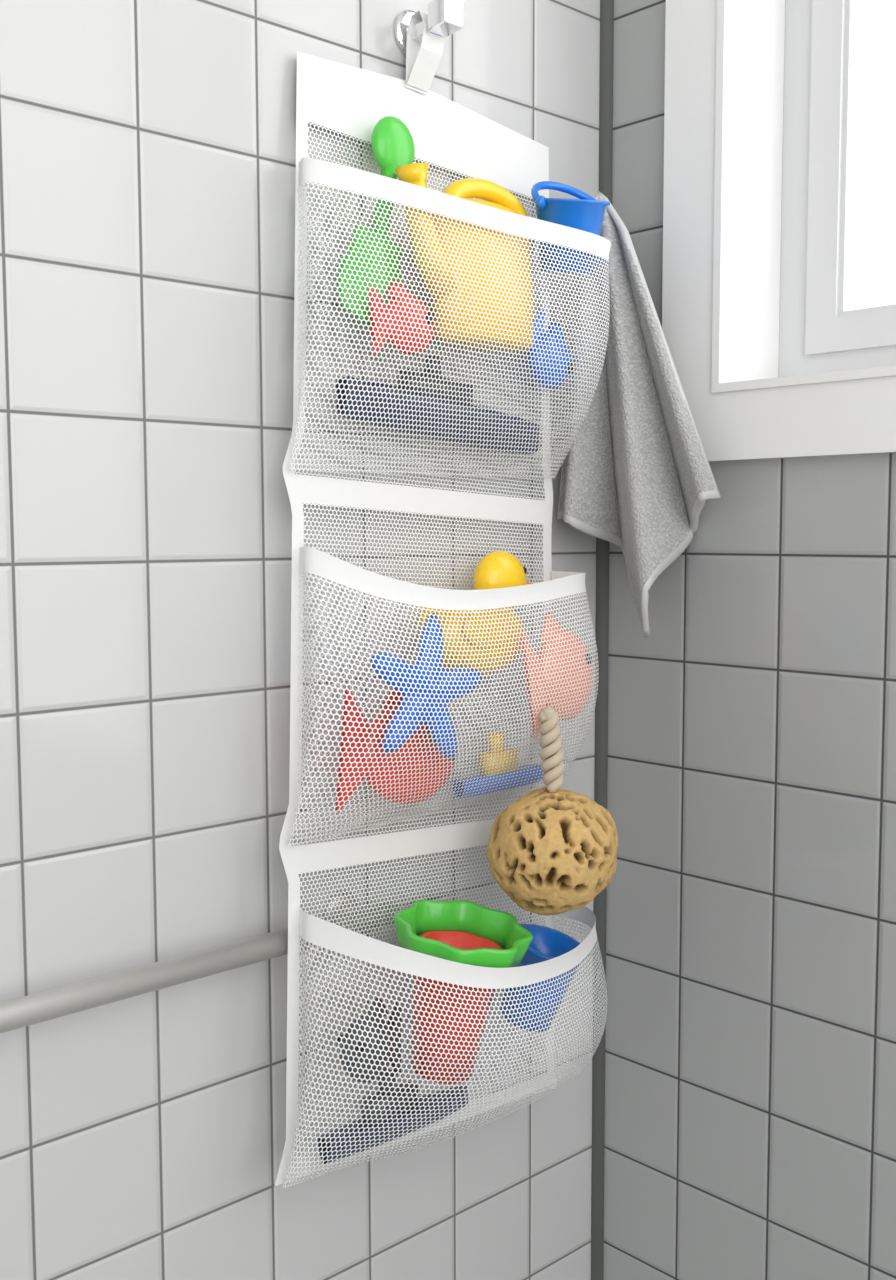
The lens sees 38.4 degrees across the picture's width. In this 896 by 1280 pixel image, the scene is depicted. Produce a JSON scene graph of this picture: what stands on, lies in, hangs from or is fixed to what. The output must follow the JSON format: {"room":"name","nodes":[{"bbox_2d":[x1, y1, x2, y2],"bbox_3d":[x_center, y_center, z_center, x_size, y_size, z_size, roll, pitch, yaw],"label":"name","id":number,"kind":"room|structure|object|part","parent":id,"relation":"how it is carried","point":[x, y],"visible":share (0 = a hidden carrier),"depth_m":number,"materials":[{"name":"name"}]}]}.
{"room":"bathroom","nodes":[
{"label":"bathroom","id":0,"kind":"room"},
{"bbox_2d":[0,0,599,1279],"bbox_3d":[-0.694,-0.074,0.549,2.200,2.500,0.120,-5,7,-43],"label":"wall","id":1,"kind":"structure","parent":0,"point":[148,147],"depth_m":0.95,"materials":[{"name":"white tile"}]},
{"bbox_2d":[0,891,399,1033],"bbox_3d":[-0.399,0.251,0.739,0.950,0.034,0.043,-5,7,-43],"label":"towel rail","id":2,"kind":"object","parent":1,"relation":"attached to","point":[17,1013],"visible":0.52,"depth_m":0.90,"materials":[{"name":"grey metal"}]},
{"bbox_2d":[395,0,462,54],"bbox_3d":[-0.012,-0.494,1.036,0.038,0.038,0.051,-5,7,-43],"label":"wall hook","id":3,"kind":"object","parent":1,"relation":"attached to","point":[445,17],"visible":0.81,"depth_m":1.02,"materials":[{"name":"silver metal"}]},
{"bbox_2d":[274,11,610,1187],"bbox_3d":[0.020,-0.042,1.015,0.350,0.918,0.167,-5,7,-43],"label":"organizer","id":4,"kind":"object","parent":3,"relation":"hanging from","point":[342,98],"visible":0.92,"depth_m":1.00,"materials":[{"name":"white"}]},
{"bbox_2d":[337,998,400,1082],"bbox_3d":[-0.057,0.304,0.968,0.057,0.067,0.030,-4,6,-38],"label":"fish","id":5,"kind":"object","parent":4,"relation":"in","point":[372,1019],"visible":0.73,"depth_m":0.96},
{"bbox_2d":[338,116,414,326],"bbox_3d":[-0.053,-0.325,1.001,0.022,0.170,0.082,3,6,35],"label":"shovel","id":6,"kind":"object","parent":4,"relation":"in","point":[392,143],"visible":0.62,"depth_m":1.00,"materials":[{"name":"green plastic"}]},
{"bbox_2d":[318,1069,467,1163],"bbox_3d":[-0.038,0.365,1.015,0.150,0.055,0.024,-4,6,-40],"label":"boat","id":7,"kind":"object","parent":4,"relation":"in","point":[383,1093],"visible":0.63,"depth_m":1.00,"materials":[{"name":"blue plastic"}]},
{"bbox_2d":[335,687,453,813],"bbox_3d":[-0.040,0.082,1.008,0.124,0.098,0.026,-5,7,-45],"label":"fish","id":8,"kind":"object","parent":4,"relation":"in","point":[344,723],"visible":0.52,"depth_m":0.99},
{"bbox_2d":[368,280,434,354],"bbox_3d":[-0.033,-0.246,0.992,0.018,0.061,0.063,4,6,41],"label":"fish","id":9,"kind":"object","parent":4,"relation":"in","point":[391,284],"visible":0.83,"depth_m":0.98},
{"bbox_2d":[371,613,482,759],"bbox_3d":[-0.013,0.037,0.994,0.116,0.117,0.018,-4,6,-40],"label":"starfish","id":10,"kind":"object","parent":4,"relation":"in","point":[390,678],"visible":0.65,"depth_m":0.99,"materials":[{"name":"blue plastic"}]},
{"bbox_2d":[336,355,538,453],"bbox_3d":[-0.001,-0.193,1.053,0.222,0.074,0.024,-4,6,-41],"label":"boat","id":11,"kind":"object","parent":4,"relation":"in","point":[430,356],"visible":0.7,"depth_m":1.04,"materials":[{"name":"blue plastic"}]},
{"bbox_2d":[411,930,502,1083],"bbox_3d":[0.009,0.288,1.005,0.072,0.108,0.073,-2,5,-20],"label":"cup","id":12,"kind":"object","parent":4,"relation":"in","point":[459,939],"visible":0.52,"depth_m":0.99,"materials":[{"name":"red plastic"}]},
{"bbox_2d":[394,900,532,967],"bbox_3d":[0.012,0.234,0.999,0.102,0.043,0.103,2,5,25],"label":"sieve","id":13,"kind":"object","parent":4,"relation":"in","point":[502,927],"visible":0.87,"depth_m":1.02,"materials":[{"name":"green plastic"}]},
{"bbox_2d":[395,163,533,352],"bbox_3d":[0.018,-0.306,1.039,0.050,0.136,0.140,4,6,42],"label":"watering can","id":14,"kind":"object","parent":4,"relation":"in","point":[495,195],"visible":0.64,"depth_m":1.02,"materials":[{"name":"yellow plastic"}]},
{"bbox_2d":[419,551,531,674],"bbox_3d":[0.028,-0.022,1.062,0.132,0.102,0.049,-4,6,-39],"label":"rubber duck","id":15,"kind":"object","parent":4,"relation":"in","point":[497,569],"visible":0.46,"depth_m":1.05},
{"bbox_2d":[452,732,544,797],"bbox_3d":[0.048,0.103,1.093,0.110,0.050,0.022,-5,7,-43],"label":"boat","id":16,"kind":"object","parent":4,"relation":"in","point":[493,733],"visible":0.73,"depth_m":1.08,"materials":[{"name":"blue plastic"}]},
{"bbox_2d":[511,310,573,388],"bbox_3d":[0.080,-0.254,1.116,0.070,0.070,0.026,-4,6,-39],"label":"fish","id":17,"kind":"object","parent":4,"relation":"in","point":[539,317],"visible":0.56,"depth_m":1.11},
{"bbox_2d":[500,924,586,1031],"bbox_3d":[0.082,0.283,1.075,0.065,0.083,0.070,-4,6,-38],"label":"cup","id":18,"kind":"object","parent":4,"relation":"in","point":[547,943],"visible":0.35,"depth_m":1.06,"materials":[{"name":"blue plastic"}]},
{"bbox_2d":[487,707,618,914],"bbox_3d":[0.084,0.137,1.037,0.106,0.167,0.103,4,6,40],"label":"sea sponge","id":19,"kind":"object","parent":4,"relation":"hanging from","point":[553,850],"visible":1,"depth_m":1.01,"materials":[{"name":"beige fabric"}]},
{"bbox_2d":[519,612,592,740],"bbox_3d":[0.093,0.029,1.086,0.027,0.106,0.084,4,7,42],"label":"fish","id":20,"kind":"object","parent":4,"relation":"in","point":[551,616],"visible":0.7,"depth_m":1.07},
{"bbox_2d":[531,181,609,272],"bbox_3d":[0.104,-0.351,1.091,0.066,0.082,0.069,1,5,8],"label":"bucket","id":21,"kind":"object","parent":4,"relation":"in","point":[585,213],"visible":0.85,"depth_m":1.08,"materials":[{"name":"blue plastic"}]},
{"bbox_2d":[591,0,613,1279],"bbox_3d":[0.150,-0.135,1.246,0.013,2.500,0.002,0,5,2],"label":"trim","id":22,"kind":"structure","parent":1,"relation":"attached to","point":[606,6],"depth_m":1.26,"materials":[{"name":"grey"}]},
{"bbox_2d":[603,0,895,1279],"bbox_3d":[0.934,-0.079,0.566,0.200,2.500,2.320,-5,7,-43],"label":"wall","id":23,"kind":"structure","parent":0,"point":[750,1026],"depth_m":1.15,"materials":[{"name":"white tile"}]},
{"bbox_2d":[557,192,720,637],"bbox_3d":[0.172,-0.202,1.150,0.154,0.397,0.086,3,6,36],"label":"hand towel","id":24,"kind":"object","parent":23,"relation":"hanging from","point":[637,477],"visible":0.73,"depth_m":1.15,"materials":[{"name":"grey fabric"}]},
{"bbox_2d":[662,0,895,461],"bbox_3d":[0.489,-0.676,0.914,0.125,1.068,0.736,-5,7,-43],"label":"window","id":25,"kind":"structure","parent":23,"relation":"in","point":[779,280],"depth_m":1.14,"materials":[{"name":"white paint"}]},
{"bbox_3d":[0.520,-0.680,0.942,0.001,0.808,0.478,-5,7,-43],"label":"glass","id":26,"kind":"part","parent":25,"relation":"part of","materials":[{"name":"white glass"}]}
]}

